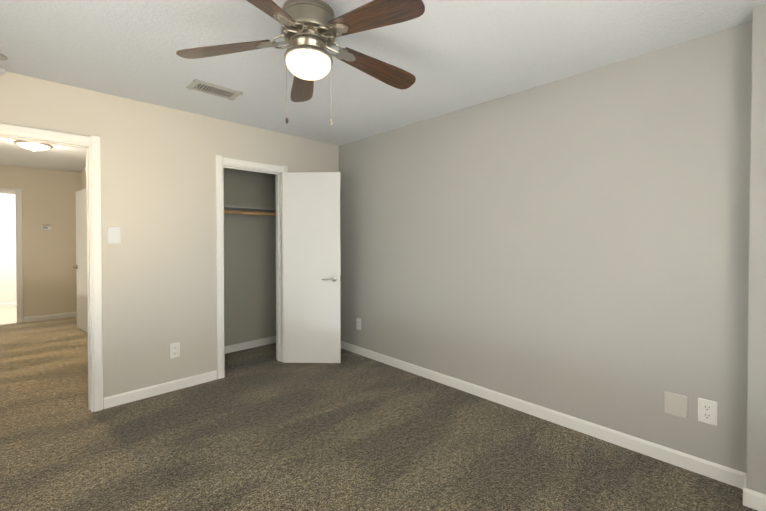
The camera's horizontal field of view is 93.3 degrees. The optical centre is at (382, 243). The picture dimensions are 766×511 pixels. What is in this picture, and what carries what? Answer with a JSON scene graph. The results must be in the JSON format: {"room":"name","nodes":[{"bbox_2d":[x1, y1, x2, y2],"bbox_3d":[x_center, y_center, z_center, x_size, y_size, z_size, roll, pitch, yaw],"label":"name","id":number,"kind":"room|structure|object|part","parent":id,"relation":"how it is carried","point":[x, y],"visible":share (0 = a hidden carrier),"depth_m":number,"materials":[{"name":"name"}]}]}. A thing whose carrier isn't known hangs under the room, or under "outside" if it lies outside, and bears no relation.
{"room":"empty bedroom","nodes":[
{"label":"empty bedroom","id":0,"kind":"room"},
{"bbox_2d":[0,194,15,303],"bbox_3d":[-7.402,0.010,6.832,2.100,2.440,0.100,-1,1,-44],"label":"wall","id":1,"kind":"structure","parent":0,"point":[7,253],"depth_m":6.95,"materials":[{"name":"paint"}]},
{"bbox_2d":[0,302,16,307],"bbox_3d":[-7.363,1.188,6.807,1.900,0.085,0.012,-1,1,-44],"label":"baseboard","id":2,"kind":"structure","parent":1,"relation":"attached to","point":[12,304],"depth_m":6.96,"materials":[{"name":"white wood"}]},
{"bbox_2d":[0,306,16,324],"bbox_3d":[-6.665,1.236,6.093,1.900,0.006,2.010,-1,1,-44],"label":"floor","id":3,"kind":"structure","parent":0,"point":[8,315],"depth_m":6.18,"materials":[{"name":"white"}]},
{"bbox_2d":[0,165,80,322],"bbox_3d":[-5.754,0.025,5.646,1.840,2.440,0.120,-1,1,-44],"label":"wall","id":4,"kind":"structure","parent":0,"point":[49,259],"depth_m":5.87,"materials":[{"name":"paint"}]},
{"bbox_2d":[0,188,22,322],"bbox_3d":[-5.999,0.200,5.399,0.874,2.097,0.137,-1,1,-44],"label":"door frame","id":5,"kind":"structure","parent":4,"relation":"attached to","point":[18,224],"depth_m":5.62,"materials":[{"name":"white wood"}]},
{"bbox_2d":[41,225,51,230],"bbox_3d":[-5.438,-0.247,5.849,0.125,0.085,0.028,-1,1,-44],"label":"thermostat","id":6,"kind":"object","parent":4,"relation":"attached to","point":[45,228],"visible":1,"depth_m":5.84,"materials":[{"name":"white plastic"}]},
{"bbox_2d":[24,312,76,322],"bbox_3d":[-5.399,1.199,5.916,0.678,0.085,0.012,-1,1,-44],"label":"baseboard","id":7,"kind":"structure","parent":4,"relation":"attached to","point":[47,317],"depth_m":5.89,"materials":[{"name":"white wood"}]},
{"bbox_2d":[81,166,85,189],"bbox_3d":[-3.569,0.038,4.643,0.120,2.440,4.370,-1,1,-44],"label":"wall","id":8,"kind":"structure","parent":0,"point":[83,179],"depth_m":5.82,"materials":[{"name":"paint"}]},
{"bbox_2d":[73,189,87,332],"bbox_3d":[-4.307,0.239,5.169,0.170,2.000,0.601,-1,1,-44],"label":"hall door","id":9,"kind":"structure","parent":8,"relation":"in","point":[80,267],"depth_m":5.16,"materials":[{"name":"white painted wood"},{"name":"satin steel"}]},
{"bbox_2d":[0,71,338,408],"bbox_3d":[-1.881,0.057,3.154,3.890,2.440,0.120,-1,1,-44],"label":"wall","id":10,"kind":"structure","parent":0,"point":[158,185],"depth_m":3.04,"materials":[{"name":"paint"}]},
{"bbox_2d":[0,123,102,411],"bbox_3d":[-2.542,0.237,2.510,0.924,2.097,0.152,-1,1,-44],"label":"door frame","id":11,"kind":"structure","parent":10,"relation":"attached to","point":[91,144],"depth_m":2.75,"materials":[{"name":"white wood"}]},
{"bbox_2d":[108,227,119,243],"bbox_3d":[-2.108,-0.064,2.837,0.081,0.133,0.013,-1,1,-44],"label":"rocker light switch","id":12,"kind":"object","parent":10,"relation":"attached to","point":[113,235],"visible":1,"depth_m":2.83,"materials":[{"name":"white plastic"}]},
{"bbox_2d":[104,370,216,408],"bbox_3d":[-1.861,1.235,3.096,0.842,0.085,0.012,-1,1,-44],"label":"baseboard","id":13,"kind":"structure","parent":10,"relation":"attached to","point":[119,399],"depth_m":3.05,"materials":[{"name":"white wood"}]},
{"bbox_2d":[170,342,179,358],"bbox_3d":[-1.809,0.931,3.145,0.080,0.131,0.008,-1,1,-44],"label":"outlet","id":14,"kind":"object","parent":10,"relation":"attached to","point":[174,350],"visible":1,"depth_m":3.14,"materials":[{"name":"white plastic"}]},
{"bbox_2d":[216,155,287,378],"bbox_3d":[-1.333,0.222,3.682,0.740,2.097,0.137,-1,1,-44],"label":"trim","id":15,"kind":"structure","parent":10,"relation":"attached to","point":[222,162],"depth_m":3.46,"materials":[{"name":"white wood"}]},
{"bbox_2d":[282,172,340,362],"bbox_3d":[-0.757,0.257,3.815,0.445,2.000,0.475,-1,1,-44],"label":"closet door","id":16,"kind":"structure","parent":10,"relation":"in","point":[311,220],"depth_m":3.79,"materials":[{"name":"white painted wood"},{"name":"satin steel"}]},
{"bbox_2d":[223,168,275,345],"bbox_3d":[-1.553,0.046,4.048,1.930,2.440,0.700,-1,1,-44],"label":"wall","id":17,"kind":"structure","parent":0,"point":[249,279],"depth_m":4.35,"materials":[{"name":"paint"}]},
{"bbox_2d":[224,205,275,218],"bbox_3d":[-1.587,-0.357,4.142,1.820,0.103,0.311,-1,1,-44],"label":"shelf","id":18,"kind":"object","parent":17,"relation":"attached to","point":[247,212],"visible":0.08,"depth_m":4.17,"materials":[{"name":"grey paint"}]},
{"bbox_2d":[224,336,275,353],"bbox_3d":[-1.692,1.220,4.269,1.820,0.085,0.012,-1,1,-44],"label":"baseboard","id":19,"kind":"structure","parent":17,"relation":"attached to","point":[269,340],"depth_m":4.35,"materials":[{"name":"white wood"}]},
{"bbox_2d":[0,317,756,510],"bbox_3d":[-2.822,1.299,3.774,4.650,0.060,11.000,-1,1,-44],"label":"floor carpet","id":20,"kind":"object","parent":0,"point":[260,428],"depth_m":2.26,"materials":[{"name":"brown carpet"}]},
{"bbox_2d":[0,0,765,172],"bbox_3d":[-2.822,-1.221,3.742,4.650,0.100,11.000,-1,1,-44],"label":"ceiling","id":21,"kind":"structure","parent":0,"point":[452,55],"depth_m":2.17,"materials":[{"name":"white paint"}]},
{"bbox_2d":[0,53,7,74],"bbox_3d":[-2.381,-1.077,2.182,0.164,0.147,0.154,-1,1,-44],"label":"smoke detector","id":22,"kind":"object","parent":21,"relation":"attached to","point":[3,58],"visible":1,"depth_m":2.21,"materials":[{"name":"white plastic"}]},
{"bbox_2d":[13,140,53,151],"bbox_3d":[-4.041,-1.120,4.188,0.336,0.113,0.336,-1,1,-44],"label":"hall ceiling light","id":23,"kind":"object","parent":21,"relation":"attached to","point":[32,146],"visible":0.92,"depth_m":4.11,"materials":[{"name":"beige glass"}]},
{"bbox_2d":[186,79,242,99],"bbox_3d":[-1.267,-1.148,2.732,0.345,0.019,0.200,-1,1,-44],"label":"ceiling vent","id":24,"kind":"object","parent":21,"relation":"in","point":[211,89],"visible":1,"depth_m":2.71,"materials":[{"name":"white metal"}]},
{"bbox_2d":[176,0,424,125],"bbox_3d":[-0.332,-0.865,1.795,1.252,0.561,1.243,-1,1,-44],"label":"ceiling fan","id":25,"kind":"object","parent":21,"relation":"hanging from","point":[312,31],"visible":1,"depth_m":1.72,"materials":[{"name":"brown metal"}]},
{"bbox_3d":[-0.370,-0.869,1.802,0.222,0.084,0.222,-1,1,-44],"label":"globe","id":26,"kind":"part","parent":25,"relation":"part of"},
{"bbox_2d":[339,22,751,472],"bbox_3d":[0.697,0.056,3.213,0.120,2.440,5.040,-1,1,-44],"label":"wall","id":27,"kind":"structure","parent":0,"point":[577,246],"depth_m":2.45,"materials":[{"name":"paint"}]},
{"bbox_2d":[356,318,360,329],"bbox_3d":[-0.279,0.921,4.130,0.008,0.131,0.080,-1,1,-44],"label":"outlet","id":28,"kind":"object","parent":27,"relation":"attached to","point":[358,323],"visible":1,"depth_m":4.13,"materials":[{"name":"white plastic"}]},
{"bbox_2d":[341,341,746,486],"bbox_3d":[0.684,1.235,3.147,0.012,0.085,3.498,-1,1,-44],"label":"baseboard","id":29,"kind":"structure","parent":27,"relation":"attached to","point":[727,475],"depth_m":2.47,"materials":[{"name":"white wood"}]},
{"bbox_2d":[664,391,687,417],"bbox_3d":[1.702,0.939,2.103,0.010,0.128,0.105,-1,1,-44],"label":"blank wall plate","id":30,"kind":"object","parent":27,"relation":"attached to","point":[676,404],"visible":1,"depth_m":2.10,"materials":[{"name":"grey plastic"}]},
{"bbox_2d":[698,398,716,425],"bbox_3d":[1.799,0.934,2.006,0.008,0.133,0.081,-1,1,-44],"label":"outlet","id":31,"kind":"object","parent":27,"relation":"attached to","point":[707,411],"visible":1,"depth_m":2.00,"materials":[{"name":"white plastic"}]},
{"bbox_2d":[746,4,765,494],"bbox_3d":[2.064,0.077,1.615,0.160,2.440,0.602,-1,1,-44],"label":"wall","id":32,"kind":"structure","parent":0,"point":[756,443],"depth_m":1.75,"materials":[{"name":"paint"}]},
{"bbox_2d":[736,480,765,510],"bbox_3d":[1.988,1.255,1.585,0.012,0.085,0.584,-1,1,-44],"label":"baseboard","id":33,"kind":"structure","parent":32,"relation":"attached to","point":[752,499],"depth_m":1.77,"materials":[{"name":"white wood"}]}
]}

